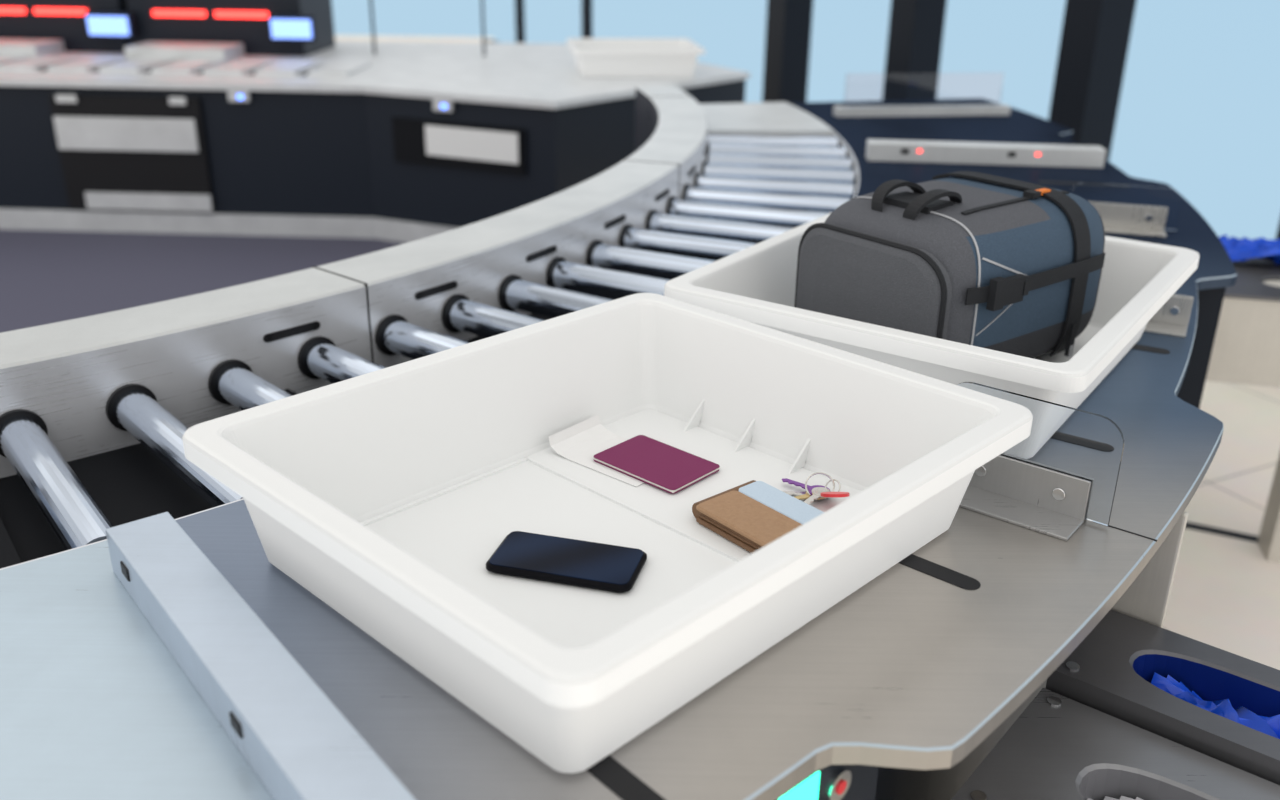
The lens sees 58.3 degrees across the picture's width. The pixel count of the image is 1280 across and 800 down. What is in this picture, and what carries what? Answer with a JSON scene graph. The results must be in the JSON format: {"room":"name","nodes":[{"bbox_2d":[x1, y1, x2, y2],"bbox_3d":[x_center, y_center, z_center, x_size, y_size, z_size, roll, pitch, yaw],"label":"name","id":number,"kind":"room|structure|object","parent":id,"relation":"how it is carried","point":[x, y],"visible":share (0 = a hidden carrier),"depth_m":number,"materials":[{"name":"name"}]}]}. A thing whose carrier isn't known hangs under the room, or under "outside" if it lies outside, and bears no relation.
{"room":"airport security checkpoint","nodes":[
{"label":"airport security checkpoint","id":0,"kind":"room"},
{"bbox_2d":[332,0,493,36],"bbox_3d":[-2.104,-6.975,14.435,13.600,4.600,0.100,1,23,0],"label":"glazing","id":1,"kind":"object","parent":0,"point":[432,18],"visible":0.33,"depth_m":15.19,"materials":[{"name":"glass"}]},
{"bbox_2d":[0,35,1279,669],"bbox_3d":[-2.184,-1.158,6.580,13.600,0.001,19.000,1,23,0],"label":"floor","id":2,"kind":"structure","parent":0,"point":[1225,594],"depth_m":4.68,"materials":[{"name":"beige tile"}]},
{"bbox_2d":[0,0,749,242],"bbox_3d":[-2.213,-2.009,6.216,5.622,1.850,2.532,1,23,0],"label":"counter","id":3,"kind":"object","parent":2,"relation":"on","point":[212,117],"depth_m":5.71,"materials":[{"name":"black"}]},
{"bbox_2d":[567,38,704,77],"bbox_3d":[-0.035,-1.822,6.103,0.678,0.145,0.585,-2,23,-6],"label":"tray","id":4,"kind":"object","parent":3,"relation":"on","point":[594,57],"visible":1,"depth_m":5.89,"materials":[{"name":"white plastic"}]},
{"bbox_2d":[0,73,1236,799],"bbox_3d":[-0.032,0.114,2.306,2.088,1.040,5.441,14,26,28],"label":"conveyor","id":5,"kind":"object","parent":2,"relation":"on","point":[152,645],"visible":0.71,"depth_m":1.28,"materials":[{"name":"metal"}]},
{"bbox_2d":[182,293,1032,772],"bbox_3d":[-0.020,0.086,1.205,0.585,0.145,0.678,21,30,40],"label":"tray","id":6,"kind":"object","parent":5,"relation":"on","point":[388,494],"visible":1,"depth_m":1.23,"materials":[{"name":"white plastic"}]},
{"bbox_2d":[486,531,646,592],"bbox_3d":[-0.074,0.164,1.176,0.154,0.010,0.080,7,24,14],"label":"phone","id":7,"kind":"object","parent":6,"relation":"in","point":[566,561],"visible":1,"depth_m":1.16,"materials":[{"name":"black glass"}]},
{"bbox_2d":[549,414,644,486],"bbox_3d":[-0.029,0.060,1.404,0.142,0.021,0.092,19,29,36],"label":"card","id":8,"kind":"object","parent":6,"relation":"in","point":[579,443],"visible":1,"depth_m":1.43,"materials":[{"name":"white paper"}]},
{"bbox_2d":[594,435,719,493],"bbox_3d":[0.019,0.076,1.384,0.131,0.006,0.089,20,30,38],"label":"passport","id":9,"kind":"object","parent":6,"relation":"in","point":[670,469],"visible":1,"depth_m":1.38,"materials":[{"name":"purple paper"}]},
{"bbox_2d":[692,480,823,552],"bbox_3d":[0.130,0.127,1.248,0.101,0.021,0.122,-17,29,-36],"label":"wallet","id":10,"kind":"object","parent":6,"relation":"in","point":[751,515],"visible":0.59,"depth_m":1.24,"materials":[{"name":"leather"}]},
{"bbox_2d":[782,472,849,504],"bbox_3d":[0.193,0.102,1.300,0.094,0.028,0.066,11,25,22],"label":"keys","id":11,"kind":"object","parent":6,"relation":"in","point":[815,492],"visible":0.95,"depth_m":1.31,"materials":[{"name":"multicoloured metal"}]},
{"bbox_2d":[664,213,1199,408],"bbox_3d":[0.457,-0.133,1.740,0.585,0.145,0.678,16,27,32],"label":"tray","id":12,"kind":"object","parent":5,"relation":"on","point":[756,284],"visible":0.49,"depth_m":1.54,"materials":[{"name":"white plastic"}]},
{"bbox_2d":[794,171,1105,357],"bbox_3d":[0.477,-0.197,1.708,0.446,0.269,0.310,-16,28,-35],"label":"backpack","id":13,"kind":"object","parent":12,"relation":"in","point":[1002,264],"visible":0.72,"depth_m":1.59,"materials":[{"name":"grey fabric"}]},
{"bbox_2d":[951,511,1279,799],"bbox_3d":[0.655,0.650,1.272,0.548,0.875,0.444,18,29,36],"label":"bin","id":14,"kind":"object","parent":2,"relation":"on","point":[1141,709],"visible":0.97,"depth_m":1.27,"materials":[{"name":"metal"}]},
{"bbox_2d":[1185,522,1257,542],"bbox_3d":[1.944,0.432,2.950,1.440,0.003,0.035,11,25,23],"label":"tape","id":15,"kind":"object","parent":2,"relation":"on","point":[1189,525],"depth_m":3.11,"materials":[{"name":"black"}]},
{"bbox_2d":[1206,235,1279,561],"bbox_3d":[1.518,0.023,2.851,0.490,0.822,0.375,6,23,12],"label":"bin","id":16,"kind":"object","parent":2,"relation":"on","point":[1246,346],"visible":0.55,"depth_m":2.64,"materials":[{"name":"metal"}]},
{"bbox_2d":[485,0,1279,239],"bbox_3d":[1.102,-3.422,6.136,0.200,4.600,12.187,-10,25,-24],"label":"window frame","id":17,"kind":"structure","parent":0,"point":[1095,34],"depth_m":5.81,"materials":[{"name":"black metal"}]},
{"bbox_2d":[493,0,1279,239],"bbox_3d":[1.223,-3.444,6.191,0.060,4.600,12.187,-10,25,-24],"label":"glazing","id":18,"kind":"object","parent":17,"relation":"in","point":[1198,114],"depth_m":4.99,"materials":[{"name":"glass"}]}
]}

